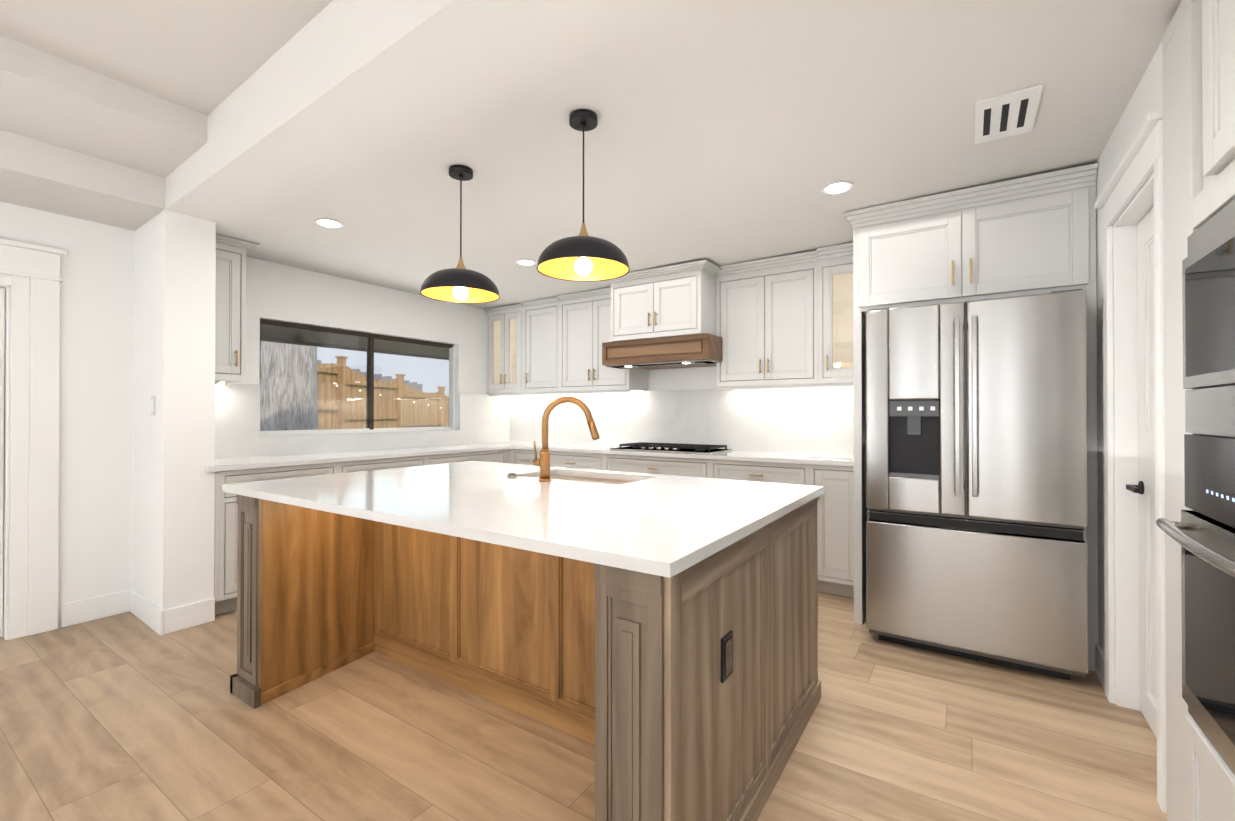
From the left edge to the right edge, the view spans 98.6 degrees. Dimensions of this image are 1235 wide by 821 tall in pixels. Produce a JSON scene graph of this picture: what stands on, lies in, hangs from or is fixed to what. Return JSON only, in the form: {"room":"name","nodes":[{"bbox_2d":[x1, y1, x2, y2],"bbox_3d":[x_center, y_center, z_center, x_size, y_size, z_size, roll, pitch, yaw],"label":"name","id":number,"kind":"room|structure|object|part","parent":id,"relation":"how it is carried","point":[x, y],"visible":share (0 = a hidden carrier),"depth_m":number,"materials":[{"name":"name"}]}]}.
{"room":"kitchen","nodes":[
{"label":"kitchen","id":0,"kind":"room"},
{"bbox_2d":[133,209,215,609],"bbox_3d":[-2.721,-0.092,3.233,0.610,2.680,0.241,0,0,34],"label":"wall","id":1,"kind":"structure","parent":0,"point":[174,437],"depth_m":3.08,"materials":[{"name":"white paint"}]},
{"bbox_2d":[117,589,176,634],"bbox_3d":[-2.778,1.180,3.125,0.626,0.135,0.041,0,0,34],"label":"baseboard","id":2,"kind":"structure","parent":1,"relation":"attached to","point":[155,618],"depth_m":3.07,"materials":[{"name":"white paint"}]},
{"bbox_2d":[151,395,155,415],"bbox_3d":[-2.686,-0.028,3.068,0.072,0.116,0.010,0,0,34],"label":"switch plate","id":3,"kind":"object","parent":1,"relation":"attached to","point":[153,405],"visible":0.93,"depth_m":3.06,"materials":[{"name":"white plastic"}]},
{"bbox_2d":[0,201,486,639],"bbox_3d":[-3.626,-0.096,2.556,0.150,2.680,8.750,0,0,34],"label":"wall","id":4,"kind":"structure","parent":0,"point":[96,423],"depth_m":3.24,"materials":[{"name":"white paint"}]},
{"bbox_2d":[0,288,4,636],"bbox_3d":[-3.598,0.281,2.523,0.100,1.902,0.898,0,0,34],"label":"patio door","id":5,"kind":"structure","parent":4,"relation":"in","point":[2,317],"depth_m":2.90,"materials":[{"name":"white paint"}]},
{"bbox_2d":[0,238,67,639],"bbox_3d":[-3.610,0.161,2.532,0.202,2.165,1.350,0,0,34],"label":"door frame","id":6,"kind":"structure","parent":4,"relation":"attached to","point":[31,459],"depth_m":2.94,"materials":[{"name":"white paint"}]},
{"bbox_2d":[215,238,250,383],"bbox_3d":[-2.686,-0.644,3.518,0.350,0.898,0.262,0,0,34],"label":"upper cabinet","id":7,"kind":"object","parent":4,"relation":"attached to","point":[231,257],"depth_m":3.46,"materials":[{"name":"white paint"}]},
{"bbox_2d":[261,324,448,359],"bbox_3d":[-2.860,-0.943,4.842,1.075,0.600,7.000,0,0,34],"label":"roof eave","id":8,"kind":"object","parent":4,"relation":"attached to","point":[287,336],"depth_m":5.24,"materials":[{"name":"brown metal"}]},
{"bbox_2d":[260,319,454,435],"bbox_3d":[-2.178,-0.242,4.704,0.110,0.876,1.826,0,0,34],"label":"sliding window","id":9,"kind":"structure","parent":4,"relation":"in","point":[370,403],"depth_m":4.69,"materials":[{"name":"glass"}]},
{"bbox_2d":[215,427,509,458],"bbox_3d":[-2.061,0.269,4.762,0.012,0.143,3.034,0,0,34],"label":"backsplash","id":10,"kind":"structure","parent":4,"relation":"attached to","point":[245,444],"depth_m":4.43,"materials":[{"name":"white tile"}]},
{"bbox_2d":[0,591,1166,820],"bbox_3d":[-0.680,1.283,0.594,7.220,0.100,8.750,0,0,34],"label":"floor","id":11,"kind":"structure","parent":0,"point":[126,717],"depth_m":1.98,"materials":[{"name":"brown wood"}]},
{"bbox_2d":[206,463,345,614],"bbox_3d":[-2.439,0.808,3.648,0.610,0.885,0.765,0,0,34],"label":"base cabinet","id":12,"kind":"object","parent":11,"relation":"on","point":[226,506],"depth_m":3.23,"materials":[{"name":"grey paint"}]},
{"bbox_2d":[212,443,497,470],"bbox_3d":[-1.977,0.354,4.327,0.632,0.031,2.402,0,0,34],"label":"countertop","id":13,"kind":"structure","parent":12,"relation":"on","point":[248,462],"depth_m":3.89,"materials":[{"name":"white stone"}]},
{"bbox_2d":[346,455,421,472],"bbox_3d":[-2.038,0.812,4.252,0.610,0.885,0.796,0,0,34],"label":"base cabinet","id":14,"kind":"object","parent":11,"relation":"on","point":[415,460],"depth_m":4.06,"materials":[{"name":"grey paint"}]},
{"bbox_2d":[422,447,509,465],"bbox_3d":[-1.562,0.815,4.943,0.640,0.885,0.995,0,0,34],"label":"base cabinet","id":15,"kind":"object","parent":11,"relation":"on","point":[496,454],"depth_m":4.77,"materials":[{"name":"grey paint"}]},
{"bbox_2d":[227,472,820,820],"bbox_3d":[-0.412,0.801,2.318,2.177,0.885,1.397,0,0,34],"label":"kitchen island","id":16,"kind":"object","parent":11,"relation":"on","point":[652,638],"depth_m":2.07,"materials":[{"name":"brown wood"}]},
{"bbox_2d":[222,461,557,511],"bbox_3d":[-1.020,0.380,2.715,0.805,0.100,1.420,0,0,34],"label":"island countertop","id":17,"kind":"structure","parent":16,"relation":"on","point":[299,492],"depth_m":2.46,"materials":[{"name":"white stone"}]},
{"bbox_2d":[318,468,661,531],"bbox_3d":[-0.410,0.378,2.310,0.660,0.100,1.420,0,0,34],"label":"island countertop","id":18,"kind":"structure","parent":16,"relation":"on","point":[416,508],"depth_m":1.99,"materials":[{"name":"white stone"}]},
{"bbox_2d":[507,473,516,477],"bbox_3d":[-0.521,0.321,2.630,0.048,0.017,0.048,0,0,34],"label":"switch","id":19,"kind":"object","parent":18,"relation":"attached to","point":[511,475],"depth_m":2.61,"materials":[{"name":"silver metal"}]},
{"bbox_2d":[530,396,599,479],"bbox_3d":[-0.241,0.131,2.469,0.293,0.395,0.160,0,0,34],"label":"faucet","id":20,"kind":"object","parent":18,"relation":"on","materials":[{"name":"gold metal"}]},
{"bbox_2d":[434,476,823,579],"bbox_3d":[0.162,0.383,1.931,0.818,0.115,1.420,0,0,34],"label":"island countertop","id":21,"kind":"structure","parent":16,"relation":"on","point":[664,526],"depth_m":1.56,"materials":[{"name":"white stone"}]},
{"bbox_2d":[721,630,732,682],"bbox_3d":[0.301,0.673,1.453,0.010,0.116,0.072,0,0,34],"label":"outlet","id":22,"kind":"object","parent":16,"relation":"attached to","point":[727,635],"depth_m":1.44,"materials":[{"name":"black"}]},
{"bbox_2d":[518,451,539,464],"bbox_3d":[-0.690,0.817,5.304,0.415,0.885,0.610,0,0,34],"label":"base cabinet","id":23,"kind":"object","parent":11,"relation":"on","point":[524,457],"depth_m":5.06,"materials":[{"name":"grey paint"}]},
{"bbox_2d":[550,451,605,469],"bbox_3d":[-0.244,0.816,5.008,0.766,0.885,0.610,0,0,34],"label":"base cabinet","id":24,"kind":"object","parent":11,"relation":"on","point":[567,459],"depth_m":4.73,"materials":[{"name":"grey paint"}]},
{"bbox_2d":[606,455,713,477],"bbox_3d":[0.460,0.813,4.541,1.036,0.885,0.610,0,0,34],"label":"base cabinet","id":25,"kind":"object","parent":11,"relation":"on","point":[650,464],"depth_m":4.26,"materials":[{"name":"grey paint"}]},
{"bbox_2d":[714,459,813,484],"bbox_3d":[1.172,0.811,4.069,0.786,0.885,0.610,0,0,34],"label":"base cabinet","id":26,"kind":"object","parent":11,"relation":"on","point":[789,473],"depth_m":3.78,"materials":[{"name":"grey paint"}]},
{"bbox_2d":[814,467,853,597],"bbox_3d":[1.605,0.809,3.782,0.365,0.885,0.610,0,0,34],"label":"base cabinet","id":27,"kind":"object","parent":11,"relation":"on","point":[835,507],"depth_m":3.53,"materials":[{"name":"grey paint"}]},
{"bbox_2d":[498,443,853,466],"bbox_3d":[0.175,0.356,4.720,3.784,0.031,0.632,0,0,34],"label":"countertop","id":28,"kind":"structure","parent":27,"relation":"on","point":[582,448],"depth_m":4.15,"materials":[{"name":"white stone"}]},
{"bbox_2d":[610,442,731,453],"bbox_3d":[0.450,0.316,4.530,0.920,0.046,0.490,0,0,34],"label":"cooktop","id":29,"kind":"object","parent":28,"relation":"in","point":[677,448],"visible":1,"depth_m":4.43,"materials":[{"name":"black metal"}]},
{"bbox_2d":[843,163,1097,670],"bbox_3d":[2.074,0.043,3.224,1.122,2.410,1.029,0,0,34],"label":"surround","id":30,"kind":"object","parent":11,"relation":"on","point":[1031,235],"visible":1,"depth_m":2.77,"materials":[{"name":"white paint"}]},
{"bbox_2d":[866,289,1087,680],"bbox_3d":[1.903,0.350,2.893,0.900,1.792,0.823,0,0,34],"label":"refrigerator","id":31,"kind":"object","parent":11,"relation":"on","point":[976,478],"visible":1,"depth_m":2.56,"materials":[{"name":"grey metal"}]},
{"bbox_3d":[1.534,-0.007,2.750,0.446,1.055,0.078,0,0,34],"label":"door","id":32,"kind":"part","parent":31,"relation":"part of","materials":[{"name":"silver metal"}]},
{"bbox_2d":[866,510,1087,673],"bbox_3d":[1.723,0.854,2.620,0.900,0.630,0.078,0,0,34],"label":"freezer","id":33,"kind":"object","parent":31,"relation":"in","point":[1016,590],"depth_m":2.56,"materials":[{"name":"silver metal"}]},
{"bbox_3d":[1.913,-0.009,2.499,0.446,1.055,0.078,0,0,34],"label":"door","id":34,"kind":"part","parent":31,"relation":"part of","materials":[{"name":"silver metal"}]},
{"bbox_2d":[1156,28,1171,820],"bbox_3d":[1.840,0.052,1.330,0.665,2.370,0.250,0,0,34],"label":"tall cabinet","id":35,"kind":"object","parent":11,"relation":"on","point":[1165,524],"depth_m":1.58,"materials":[{"name":"white paint"}]},
{"bbox_2d":[1168,176,1234,803],"bbox_3d":[1.489,0.165,0.956,0.496,1.250,0.752,0,0,34],"label":"oven cabinet","id":36,"kind":"object","parent":11,"relation":"on","point":[1196,524],"depth_m":1.27,"materials":[{"name":"white paint"}]},
{"bbox_2d":[1168,0,1234,820],"bbox_3d":[1.574,0.050,0.928,0.665,2.370,0.713,0,0,34],"label":"tall cabinet","id":37,"kind":"object","parent":11,"relation":"on","point":[1201,33],"depth_m":1.38,"materials":[{"name":"white paint"}]},
{"bbox_2d":[0,0,1180,308],"bbox_3d":[-0.680,-1.340,0.609,7.220,0.453,8.750,0,0,34],"label":"ceiling","id":38,"kind":"structure","parent":0,"point":[725,132],"depth_m":2.19,"materials":[{"name":"white paint"}]},
{"bbox_2d":[314,218,343,227],"bbox_3d":[-1.727,-1.120,3.176,0.156,0.006,0.156,0,0,34],"label":"recessed light","id":39,"kind":"object","parent":38,"relation":"in","point":[328,223],"visible":1,"depth_m":3.17,"materials":[{"name":"white plastic"}]},
{"bbox_2d":[420,165,499,302],"bbox_3d":[-0.738,-0.828,2.499,0.360,0.611,0.360,0,0,34],"label":"pendant light","id":40,"kind":"object","parent":38,"relation":"hanging from","point":[460,283],"visible":1,"depth_m":2.47,"materials":[{"name":"black metal"}]},
{"bbox_2d":[516,259,536,265],"bbox_3d":[-0.693,-1.122,4.025,0.156,0.006,0.156,0,0,34],"label":"recessed light","id":41,"kind":"object","parent":38,"relation":"in","point":[527,262],"visible":1,"depth_m":4.01,"materials":[{"name":"white plastic"}]},
{"bbox_2d":[536,109,629,281],"bbox_3d":[-0.132,-0.832,2.058,0.360,0.614,0.360,0,0,34],"label":"pendant light","id":42,"kind":"object","parent":38,"relation":"hanging from","point":[583,256],"visible":1,"depth_m":2.04,"materials":[{"name":"black metal"}]},
{"bbox_2d":[821,181,853,193],"bbox_3d":[1.143,-1.157,2.760,0.156,0.006,0.156,0,0,34],"label":"recessed light","id":43,"kind":"object","parent":38,"relation":"in","point":[838,187],"visible":1,"depth_m":2.75,"materials":[{"name":"white plastic"}]},
{"bbox_2d":[975,84,1042,143],"bbox_3d":[1.533,-1.158,2.097,0.199,0.008,0.367,0,0,34],"label":"ceiling vent","id":44,"kind":"object","parent":38,"relation":"in","point":[1006,115],"visible":0.98,"depth_m":2.07,"materials":[{"name":"white metal"}]},
{"bbox_2d":[648,366,716,390],"bbox_3d":[1.759,-0.087,4.144,7.070,2.680,0.150,0,0,34],"label":"wall","id":45,"kind":"structure","parent":0,"point":[696,378],"depth_m":4.83,"materials":[{"name":"white paint"}]},
{"bbox_2d":[519,298,562,393],"bbox_3d":[-0.669,-0.635,5.454,0.540,0.901,0.350,0,0,34],"label":"upper cabinet","id":46,"kind":"object","parent":45,"relation":"attached to","point":[540,323],"depth_m":5.32,"materials":[{"name":"white paint"}]},
{"bbox_2d":[563,290,647,393],"bbox_3d":[-0.148,-0.640,5.109,0.828,0.907,0.350,0,0,34],"label":"upper cabinet","id":47,"kind":"object","parent":45,"relation":"attached to","point":[584,315],"depth_m":4.98,"materials":[{"name":"white paint"}]},
{"bbox_2d":[607,262,714,341],"bbox_3d":[0.464,-0.841,4.530,0.830,0.512,0.640,0,0,34],"label":"upper cabinet","id":48,"kind":"object","parent":45,"relation":"attached to","point":[680,301],"depth_m":4.23,"materials":[{"name":"white paint"}]},
{"bbox_2d":[602,333,721,369],"bbox_3d":[0.452,-0.474,4.537,0.980,0.211,0.638,0,0,34],"label":"range hood","id":49,"kind":"object","parent":45,"relation":"attached to","point":[692,351],"visible":0.98,"depth_m":4.25,"materials":[{"name":"brown wood"}]},
{"bbox_2d":[510,387,853,454],"bbox_3d":[0.351,0.078,4.976,3.772,0.528,0.012,0,0,34],"label":"backsplash","id":50,"kind":"structure","parent":45,"relation":"attached to","point":[819,420],"depth_m":4.68,"materials":[{"name":"white tile"}]},
{"bbox_2d":[715,254,834,389],"bbox_3d":[1.232,-0.645,4.193,0.818,0.907,0.350,0,0,34],"label":"upper cabinet","id":51,"kind":"object","parent":45,"relation":"attached to","point":[785,321],"depth_m":4.02,"materials":[{"name":"white paint"}]},
{"bbox_2d":[1096,42,1162,703],"bbox_3d":[2.301,-0.097,2.437,0.120,2.680,2.098,0,0,34],"label":"wall","id":52,"kind":"structure","parent":0,"point":[1146,98],"depth_m":2.24,"materials":[{"name":"white paint"}]},
{"bbox_2d":[1094,110,1166,813],"bbox_3d":[1.958,0.158,1.959,0.165,2.165,0.860,0,0,34],"label":"door frame","id":53,"kind":"structure","parent":52,"relation":"attached to","point":[1140,162],"depth_m":2.21,"materials":[{"name":"white paint"}]},
{"bbox_2d":[1126,206,1156,737],"bbox_3d":[1.969,0.229,1.927,0.082,1.999,0.652,0,0,34],"label":"pantry door","id":54,"kind":"structure","parent":52,"relation":"in","point":[1144,488],"depth_m":2.10,"materials":[{"name":"white paint"}]},
{"label":"outside","id":55,"kind":"structure","parent":0,"visible":0},
{"bbox_3d":[-11.312,1.572,18.233,30.000,0.420,42.000,0,0,34],"label":"ground","id":56,"kind":"structure","parent":55,"visible":0},
{"bbox_2d":[260,341,317,430],"bbox_3d":[-4.284,-0.456,6.336,1.463,4.243,2.523,0,0,34],"label":"tree","id":57,"kind":"object","parent":56,"relation":"on","point":[309,375],"depth_m":6.11,"materials":[{"name":"plant"}]},
{"bbox_2d":[317,356,448,429],"bbox_3d":[-4.964,0.146,13.456,0.160,3.067,15.480,0,0,6],"label":"fence","id":58,"kind":"object","parent":56,"relation":"on","point":[346,387],"depth_m":11.45,"materials":[{"name":"brown wood"}]},
{"bbox_2d":[317,360,421,390],"bbox_3d":[-10.773,-0.533,11.568,0.020,4.355,27.488,0,0,6],"label":"fence","id":59,"kind":"object","parent":58,"relation":"attached to","point":[387,378],"depth_m":22.09,"materials":[{"name":"brown wood"}]}
]}

